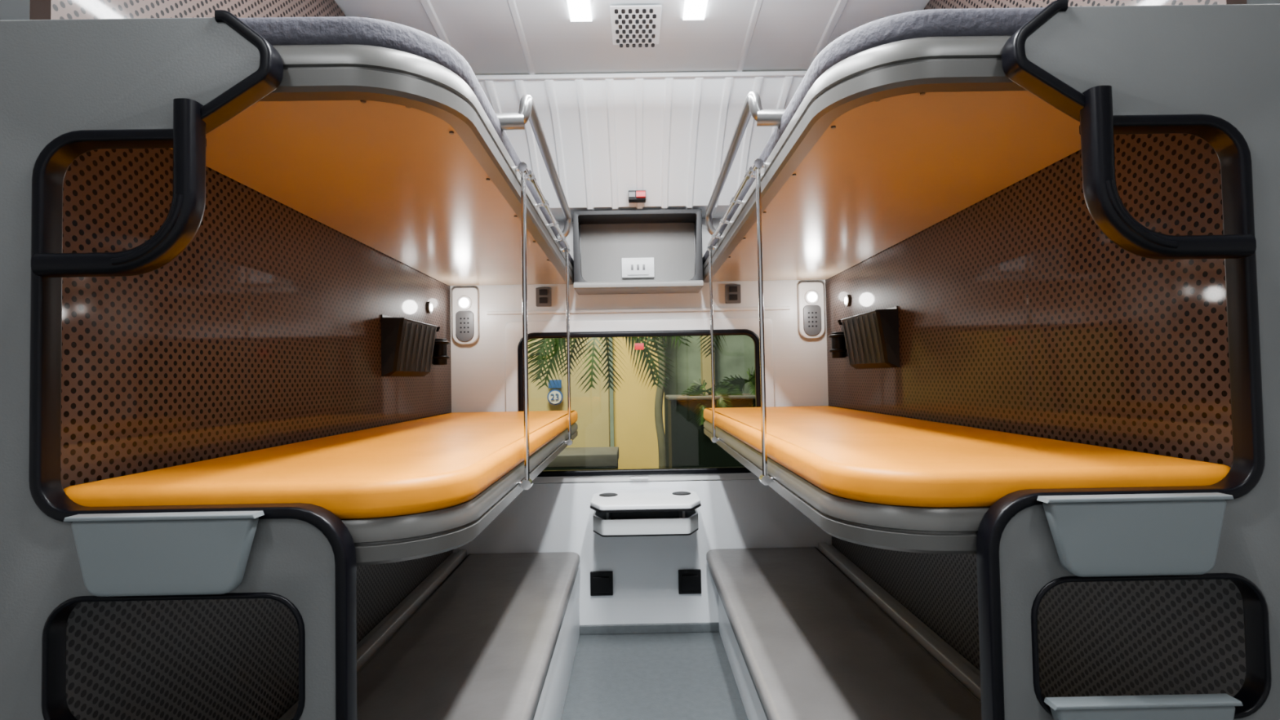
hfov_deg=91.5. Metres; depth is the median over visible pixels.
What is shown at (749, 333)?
window
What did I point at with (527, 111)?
guard rail
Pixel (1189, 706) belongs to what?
storage bin
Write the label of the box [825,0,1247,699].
wall
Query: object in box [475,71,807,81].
trim
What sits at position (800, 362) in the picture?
wall
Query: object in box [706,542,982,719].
lower berth
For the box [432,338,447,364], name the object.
cup
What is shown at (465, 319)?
reading lamp
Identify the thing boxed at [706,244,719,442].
suspension rod
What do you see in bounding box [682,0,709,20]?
ceiling lamp
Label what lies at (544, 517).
wall panel
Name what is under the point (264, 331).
wall
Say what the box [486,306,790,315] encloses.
trim
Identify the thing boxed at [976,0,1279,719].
berth end
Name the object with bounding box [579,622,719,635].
baseboard
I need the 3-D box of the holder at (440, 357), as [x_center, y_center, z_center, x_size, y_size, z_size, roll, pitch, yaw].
[-0.811,-0.059,2.532,0.076,0.157,0.090,-1,-2,0]
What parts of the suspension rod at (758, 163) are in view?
rod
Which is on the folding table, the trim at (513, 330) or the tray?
the tray
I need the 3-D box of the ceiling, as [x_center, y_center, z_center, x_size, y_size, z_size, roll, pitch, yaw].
[0.023,-0.901,0.776,5.249,0.436,4.100,-1,-2,0]
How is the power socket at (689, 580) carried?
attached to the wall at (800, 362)
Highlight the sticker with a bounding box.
[635,342,644,350]
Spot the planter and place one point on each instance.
(689, 446)
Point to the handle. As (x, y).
(634, 196)
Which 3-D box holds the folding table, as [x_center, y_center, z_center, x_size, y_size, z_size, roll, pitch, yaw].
[0.022,0.631,2.594,0.448,0.132,0.344,-1,-2,0]
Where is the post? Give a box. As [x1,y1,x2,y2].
[700,335,715,394]
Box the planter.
[665,365,755,467]
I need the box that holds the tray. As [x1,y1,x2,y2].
[592,508,698,537]
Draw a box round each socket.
[590,571,613,595]
[622,257,654,278]
[678,568,701,594]
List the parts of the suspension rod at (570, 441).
rod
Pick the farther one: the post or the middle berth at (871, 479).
the post
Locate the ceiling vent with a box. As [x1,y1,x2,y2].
[609,4,662,47]
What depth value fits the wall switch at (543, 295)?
2.79 m
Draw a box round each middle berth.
[63,410,577,565]
[703,405,1230,554]
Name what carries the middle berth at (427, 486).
attached to the wall at (264, 331)
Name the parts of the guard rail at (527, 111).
knob, knob, rod, knob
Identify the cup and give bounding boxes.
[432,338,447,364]
[831,331,845,358]
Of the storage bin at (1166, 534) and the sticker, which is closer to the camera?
the storage bin at (1166, 534)
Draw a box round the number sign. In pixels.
[546,379,563,404]
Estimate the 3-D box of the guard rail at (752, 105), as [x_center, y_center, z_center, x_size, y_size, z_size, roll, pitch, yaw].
[0.261,-0.486,1.757,0.081,0.130,0.998,-1,-2,0]
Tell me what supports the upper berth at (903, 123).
attached to the wall at (1018, 314)
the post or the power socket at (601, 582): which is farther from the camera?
the post
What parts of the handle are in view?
red handle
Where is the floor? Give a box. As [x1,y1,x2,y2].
[560,631,748,719]
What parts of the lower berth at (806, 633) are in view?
rail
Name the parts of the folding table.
plate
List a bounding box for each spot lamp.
[426,301,432,313]
[844,294,850,306]
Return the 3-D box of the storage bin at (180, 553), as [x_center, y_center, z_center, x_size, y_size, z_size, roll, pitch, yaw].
[-0.625,0.256,0.824,0.248,0.105,0.030,-1,-2,0]
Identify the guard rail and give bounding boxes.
[495,93,571,248]
[705,90,785,246]
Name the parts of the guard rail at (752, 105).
knob, rod, knob, knob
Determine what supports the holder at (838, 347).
attached to the wall at (1018, 314)
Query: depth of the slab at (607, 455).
4.58 m
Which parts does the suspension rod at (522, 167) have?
rod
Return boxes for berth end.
[0,9,356,719]
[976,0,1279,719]
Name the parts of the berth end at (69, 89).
guard handle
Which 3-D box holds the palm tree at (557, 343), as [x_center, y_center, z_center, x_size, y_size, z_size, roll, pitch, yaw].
[-0.663,0.075,4.846,2.178,2.700,1.006,-1,-2,0]
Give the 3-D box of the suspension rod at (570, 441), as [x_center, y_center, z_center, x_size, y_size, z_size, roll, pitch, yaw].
[-0.264,-0.052,2.271,0.028,0.721,0.024,-1,-2,0]
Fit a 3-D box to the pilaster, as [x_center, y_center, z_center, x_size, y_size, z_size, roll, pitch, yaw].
[-0.832,-0.711,6.967,0.930,5.900,0.100,-1,-2,0]
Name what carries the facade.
on the ground
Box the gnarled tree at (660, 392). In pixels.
[654,336,666,468]
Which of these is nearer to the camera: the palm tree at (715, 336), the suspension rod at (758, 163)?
the suspension rod at (758, 163)
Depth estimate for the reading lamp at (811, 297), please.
2.79 m
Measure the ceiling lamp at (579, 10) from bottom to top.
0.032 m
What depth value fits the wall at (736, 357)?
7.61 m
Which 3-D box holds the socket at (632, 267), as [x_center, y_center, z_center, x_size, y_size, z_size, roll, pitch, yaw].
[-0.009,-0.412,2.793,0.144,0.090,0.028,-1,-2,0]
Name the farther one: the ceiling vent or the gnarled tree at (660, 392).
the gnarled tree at (660, 392)
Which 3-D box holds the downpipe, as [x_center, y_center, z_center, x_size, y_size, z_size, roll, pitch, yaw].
[-0.333,-0.470,6.979,0.040,5.400,0.070,-1,-2,0]
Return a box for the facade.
[608,337,665,469]
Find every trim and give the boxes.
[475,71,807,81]
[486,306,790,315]
[505,317,774,483]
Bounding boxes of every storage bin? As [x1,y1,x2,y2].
[63,511,264,596]
[1036,492,1234,577]
[1044,693,1243,719]
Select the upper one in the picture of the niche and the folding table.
the niche
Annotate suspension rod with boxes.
[515,162,533,489]
[562,246,573,445]
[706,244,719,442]
[751,158,773,485]
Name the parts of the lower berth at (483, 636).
rail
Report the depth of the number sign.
6.80 m
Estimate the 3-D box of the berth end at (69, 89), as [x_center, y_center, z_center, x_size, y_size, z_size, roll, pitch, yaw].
[-0.731,0.344,0.837,0.676,1.645,0.054,-1,-2,0]
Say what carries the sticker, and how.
attached to the glass
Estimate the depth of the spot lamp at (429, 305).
2.49 m
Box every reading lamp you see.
[452,287,479,344]
[797,281,825,338]
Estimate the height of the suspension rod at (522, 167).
0.721 m
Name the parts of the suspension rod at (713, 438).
rod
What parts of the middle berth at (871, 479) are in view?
mattress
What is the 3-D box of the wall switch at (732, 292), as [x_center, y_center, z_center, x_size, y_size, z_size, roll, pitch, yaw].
[0.418,-0.297,2.802,0.068,0.085,0.020,-1,-2,0]
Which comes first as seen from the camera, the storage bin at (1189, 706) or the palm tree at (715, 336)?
the storage bin at (1189, 706)
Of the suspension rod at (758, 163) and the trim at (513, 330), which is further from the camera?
the trim at (513, 330)
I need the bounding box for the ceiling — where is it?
[0,0,1279,222]
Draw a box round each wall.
[29,0,453,719]
[450,218,831,545]
[663,334,755,468]
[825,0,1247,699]
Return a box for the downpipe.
[608,337,613,446]
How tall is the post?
5.900 m
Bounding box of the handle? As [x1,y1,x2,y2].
[628,190,645,202]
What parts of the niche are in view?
sill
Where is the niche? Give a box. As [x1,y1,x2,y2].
[573,208,703,294]
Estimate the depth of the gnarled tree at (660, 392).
6.26 m
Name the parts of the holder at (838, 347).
plate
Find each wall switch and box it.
[535,287,551,306]
[724,284,741,303]
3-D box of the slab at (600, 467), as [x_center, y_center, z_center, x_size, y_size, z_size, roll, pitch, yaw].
[-0.549,0.840,4.824,0.748,0.090,0.500,-1,-2,0]
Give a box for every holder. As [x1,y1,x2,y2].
[431,326,449,364]
[828,319,848,358]
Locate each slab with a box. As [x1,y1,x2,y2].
[543,463,617,470]
[546,446,618,467]
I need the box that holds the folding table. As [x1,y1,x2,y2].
[590,488,701,537]
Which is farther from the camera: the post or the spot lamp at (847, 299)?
the post
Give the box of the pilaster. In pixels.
[528,337,609,447]
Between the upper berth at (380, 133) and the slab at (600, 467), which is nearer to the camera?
the upper berth at (380, 133)
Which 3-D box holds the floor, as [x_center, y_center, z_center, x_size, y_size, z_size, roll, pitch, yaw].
[0.034,1.176,0.743,5.200,0.050,4.150,-1,-2,0]
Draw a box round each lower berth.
[278,549,579,719]
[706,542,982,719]
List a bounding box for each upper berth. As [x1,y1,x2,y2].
[169,16,573,285]
[702,7,1080,282]
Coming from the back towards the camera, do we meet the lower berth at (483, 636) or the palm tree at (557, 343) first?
the palm tree at (557, 343)
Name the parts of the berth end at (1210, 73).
guard handle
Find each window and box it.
[517,328,760,476]
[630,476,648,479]
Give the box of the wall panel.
[453,479,831,625]
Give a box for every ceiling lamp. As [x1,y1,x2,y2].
[564,0,592,22]
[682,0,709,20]
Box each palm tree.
[528,336,692,394]
[681,335,728,358]
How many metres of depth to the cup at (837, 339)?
2.52 m

